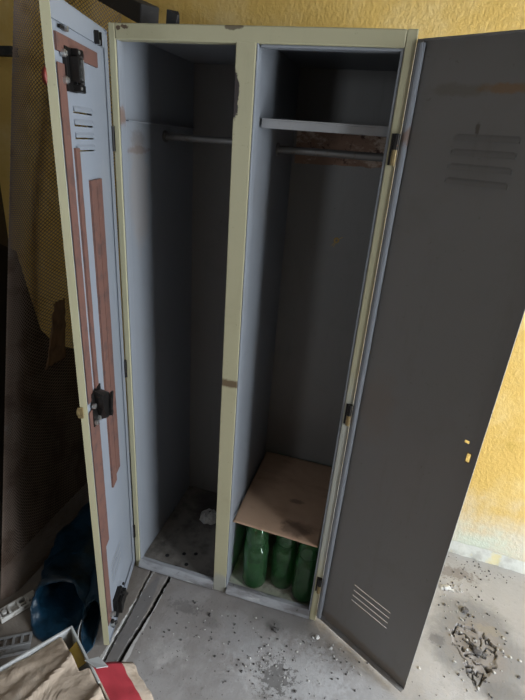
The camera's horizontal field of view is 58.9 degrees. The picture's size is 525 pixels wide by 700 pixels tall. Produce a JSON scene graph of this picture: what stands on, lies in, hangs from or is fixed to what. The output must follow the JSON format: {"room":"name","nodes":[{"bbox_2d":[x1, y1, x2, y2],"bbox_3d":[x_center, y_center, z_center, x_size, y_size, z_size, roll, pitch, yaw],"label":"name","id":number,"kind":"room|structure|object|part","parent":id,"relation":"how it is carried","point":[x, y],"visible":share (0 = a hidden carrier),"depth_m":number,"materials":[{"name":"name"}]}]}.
{"room":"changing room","nodes":[
{"label":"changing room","id":0,"kind":"room"},
{"bbox_2d":[0,186,8,246],"bbox_3d":[-1.761,-0.065,0.606,0.150,2.600,3.800,10,25,13],"label":"wall","id":1,"kind":"structure","parent":0,"point":[4,241],"depth_m":2.19,"materials":[{"name":"paint"}]},
{"bbox_2d":[0,46,18,56],"bbox_3d":[-1.023,-1.029,1.605,0.491,0.110,0.100,12,25,15],"label":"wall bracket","id":2,"kind":"object","parent":1,"relation":"attached to","point":[5,51],"visible":0.65,"depth_m":1.51,"materials":[{"name":"black"}]},
{"bbox_2d":[0,453,524,699],"bbox_3d":[-0.055,1.436,0.669,3.620,0.038,3.720,10,25,13],"label":"floor","id":3,"kind":"structure","parent":0,"point":[173,677],"depth_m":1.60,"materials":[{"name":"concrete"}]},
{"bbox_2d":[0,631,32,658],"bbox_3d":[-0.842,0.966,1.516,0.160,0.012,0.070,-3,25,-16],"label":"strip","id":4,"kind":"object","parent":3,"relation":"on","point":[22,647],"visible":0.94,"depth_m":1.52,"materials":[{"name":"grey paint"}]},
{"bbox_2d":[0,590,34,623],"bbox_3d":[-0.862,0.901,1.640,0.046,0.026,0.125,25,31,38],"label":"bracket","id":5,"kind":"object","parent":3,"relation":"on","point":[13,608],"visible":0.88,"depth_m":1.63,"materials":[{"name":"white plastic"}]},
{"bbox_2d":[0,244,86,570],"bbox_3d":[-0.878,0.166,1.796,0.010,1.240,0.820,10,25,13],"label":"board","id":6,"kind":"object","parent":3,"relation":"on","point":[3,249],"visible":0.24,"depth_m":1.81,"materials":[{"name":"brown wood"}]},
{"bbox_2d":[0,0,121,600],"bbox_3d":[-0.732,-0.179,1.636,0.071,2.022,0.865,12,25,16],"label":"sheet","id":7,"kind":"object","parent":3,"relation":"on","point":[13,108],"visible":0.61,"depth_m":1.55,"materials":[{"name":"fabric"}]},
{"bbox_2d":[45,298,65,369],"bbox_3d":[-0.728,-0.057,1.632,0.010,0.226,0.142,10,25,13],"label":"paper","id":8,"kind":"object","parent":7,"relation":"attached to","point":[56,351],"visible":1,"depth_m":1.64,"materials":[{"name":"brown paper"}]},
{"bbox_2d":[0,626,153,699],"bbox_3d":[-0.499,0.996,1.137,0.471,0.315,0.420,-16,31,-38],"label":"cardboard box","id":9,"kind":"object","parent":3,"relation":"on","point":[59,667],"visible":1,"depth_m":1.19,"materials":[{"name":"beige cardboard"}]},
{"bbox_3d":[-0.541,1.016,1.106,0.360,0.298,0.420,-16,31,-38],"label":"wall panel","id":10,"kind":"part","parent":9,"relation":"part of","materials":[{"name":"beige cardboard"}]},
{"bbox_2d":[30,486,134,653],"bbox_3d":[-0.663,0.759,1.821,0.297,0.165,0.719,6,24,4],"label":"plastic sack","id":11,"kind":"object","parent":3,"relation":"on","point":[66,595],"visible":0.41,"depth_m":1.65,"materials":[{"name":"blue plastic"}]},
{"bbox_2d":[39,0,524,691],"bbox_3d":[0.070,0.095,1.436,1.050,1.798,0.827,10,25,13],"label":"locker","id":12,"kind":"object","parent":3,"relation":"on","point":[322,229],"visible":0.98,"depth_m":1.34,"materials":[{"name":"grey metal"}]},
{"bbox_3d":[-0.408,-0.520,0.884,0.012,0.044,0.044,4,24,-2],"label":"lock knob","id":13,"kind":"part","parent":12,"relation":"part of","materials":[{"name":"red plastic"}]},
{"bbox_3d":[-0.448,0.101,1.325,0.018,1.760,0.333,4,24,-2],"label":"door","id":14,"kind":"part","parent":12,"relation":"part of","materials":[{"name":"grey paint"}]},
{"bbox_2d":[98,0,158,22],"bbox_3d":[-0.382,-0.960,1.290,0.048,0.162,0.452,-9,28,-29],"label":"timber beam","id":15,"kind":"structure","parent":12,"relation":"on","point":[139,11],"depth_m":1.16,"materials":[{"name":"grey wood"}]},
{"bbox_3d":[-0.359,-0.060,1.708,0.011,1.790,0.456,10,25,13],"label":"panel","id":16,"kind":"part","parent":12,"relation":"part of","materials":[{"name":"grey paint"}]},
{"bbox_2d":[166,9,179,23],"bbox_3d":[-0.208,-0.778,1.087,0.034,0.032,0.012,12,25,17],"label":"scrap","id":17,"kind":"object","parent":12,"relation":"on","point":[172,17],"visible":0.88,"depth_m":1.08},
{"bbox_3d":[-0.333,0.862,1.804,0.308,0.037,0.036,10,25,13],"label":"sill","id":18,"kind":"part","parent":12,"relation":"part of","materials":[{"name":"grey paint"}]},
{"bbox_3d":[-0.252,0.783,2.024,0.350,0.014,0.460,10,25,13],"label":"floor panel","id":19,"kind":"part","parent":12,"relation":"part of","materials":[{"name":"grey metal"}]},
{"bbox_2d":[199,508,215,524],"bbox_3d":[-0.235,0.728,2.071,0.089,0.046,0.090,-16,31,-39],"label":"paper scrap","id":20,"kind":"object","parent":12,"relation":"on","point":[206,517],"visible":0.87,"depth_m":2.05,"materials":[{"name":"white paper"}]},
{"bbox_3d":[-0.094,0.104,1.421,0.054,1.768,0.032,10,25,13],"label":"post","id":21,"kind":"part","parent":12,"relation":"part of","materials":[{"name":"beige metal"}]},
{"bbox_2d":[243,526,248,554],"bbox_3d":[-0.023,0.701,1.845,0.093,0.313,0.093,10,25,13],"label":"glass bottle","id":22,"kind":"object","parent":12,"relation":"on","point":[246,527],"visible":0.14,"depth_m":1.84,"materials":[{"name":"green glass"}]},
{"bbox_2d":[233,452,331,547],"bbox_3d":[0.102,0.555,1.804,0.306,0.022,0.462,10,25,13],"label":"cardboard sheet","id":23,"kind":"object","parent":22,"relation":"on","point":[286,497],"visible":0.97,"depth_m":1.76,"materials":[{"name":"brown cardboard"}]},
{"bbox_2d":[242,527,268,587],"bbox_3d":[-0.022,0.748,1.740,0.093,0.313,0.093,17,27,27],"label":"glass bottle","id":24,"kind":"object","parent":12,"relation":"on","point":[256,548],"visible":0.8,"depth_m":1.71,"materials":[{"name":"green glass"}]},
{"bbox_3d":[-0.024,-0.710,1.057,0.681,0.040,0.034,10,25,13],"label":"rail","id":25,"kind":"part","parent":12,"relation":"part of","materials":[{"name":"beige metal"}]},
{"bbox_3d":[0.019,0.926,1.723,0.317,0.037,0.036,10,25,13],"label":"sill","id":26,"kind":"part","parent":12,"relation":"part of","materials":[{"name":"grey paint"}]},
{"bbox_3d":[0.045,-0.812,1.265,0.697,0.011,0.452,10,25,13],"label":"panel","id":27,"kind":"part","parent":12,"relation":"part of","materials":[{"name":"grey paint"}]},
{"bbox_3d":[0.088,0.845,1.946,0.335,0.014,0.460,10,25,13],"label":"floor panel","id":28,"kind":"part","parent":12,"relation":"part of","materials":[{"name":"grey metal"}]},
{"bbox_2d":[270,535,297,588],"bbox_3d":[0.085,0.754,1.746,0.093,0.313,0.093,-18,32,-40],"label":"glass bottle","id":29,"kind":"object","parent":12,"relation":"on","point":[285,550],"visible":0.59,"depth_m":1.72,"materials":[{"name":"green glass"}]},
{"bbox_3d":[0.043,-0.083,1.832,0.697,1.790,0.008,10,25,13],"label":"panel","id":30,"kind":"part","parent":12,"relation":"part of","materials":[{"name":"grey paint"}]},
{"bbox_2d":[291,540,319,602],"bbox_3d":[0.164,0.781,1.699,0.093,0.313,0.093,-8,27,-27],"label":"glass bottle","id":31,"kind":"object","parent":12,"relation":"on","point":[306,557],"visible":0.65,"depth_m":1.67,"materials":[{"name":"green glass"}]},
{"bbox_2d":[261,118,387,136],"bbox_3d":[0.203,-0.619,1.314,0.309,0.022,0.421,10,25,13],"label":"shelf","id":32,"kind":"object","parent":12,"relation":"attached to","point":[277,127],"depth_m":1.14,"materials":[{"name":"grey metal"}]},
{"bbox_3d":[0.320,0.064,1.552,0.011,1.790,0.456,10,25,13],"label":"panel","id":33,"kind":"part","parent":12,"relation":"part of","materials":[{"name":"grey paint"}]},
{"bbox_3d":[0.382,0.213,1.211,0.021,1.752,0.345,-19,33,-41],"label":"door","id":34,"kind":"part","parent":12,"relation":"part of","materials":[{"name":"grey paint"}]},
{"bbox_2d":[114,556,521,699],"bbox_3d":[0.308,0.995,1.698,1.666,0.031,0.721,3,24,-3],"label":"debris","id":35,"kind":"object","parent":3,"relation":"on","point":[444,604],"depth_m":1.61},
{"bbox_2d":[440,584,453,590],"bbox_3d":[0.734,0.945,1.852,0.053,0.013,0.026,10,25,13],"label":"chunk","id":36,"kind":"object","parent":3,"relation":"on","point":[446,587],"visible":1,"depth_m":1.85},
{"bbox_2d":[461,606,470,616],"bbox_3d":[0.770,0.987,1.762,0.036,0.013,0.040,10,25,13],"label":"chunk","id":37,"kind":"object","parent":3,"relation":"on","point":[464,610],"visible":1,"depth_m":1.76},
{"bbox_2d":[470,642,486,656],"bbox_3d":[0.752,1.048,1.628,0.062,0.016,0.034,25,31,37],"label":"chunk","id":38,"kind":"object","parent":3,"relation":"on","point":[476,649],"visible":1,"depth_m":1.62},
{"bbox_2d":[0,0,524,561],"bbox_3d":[0.469,-0.394,1.740,4.200,2.600,0.150,12,25,16],"label":"wall","id":39,"kind":"structure","parent":0,"point":[492,515],"depth_m":1.80,"materials":[{"name":"yellow paint"}]},
{"bbox_2d":[449,541,524,573],"bbox_3d":[0.916,0.873,1.997,2.800,0.057,0.024,12,25,16],"label":"baseboard","id":40,"kind":"structure","parent":39,"relation":"attached to","point":[480,554],"depth_m":1.98,"materials":[{"name":"paint"}]}
]}

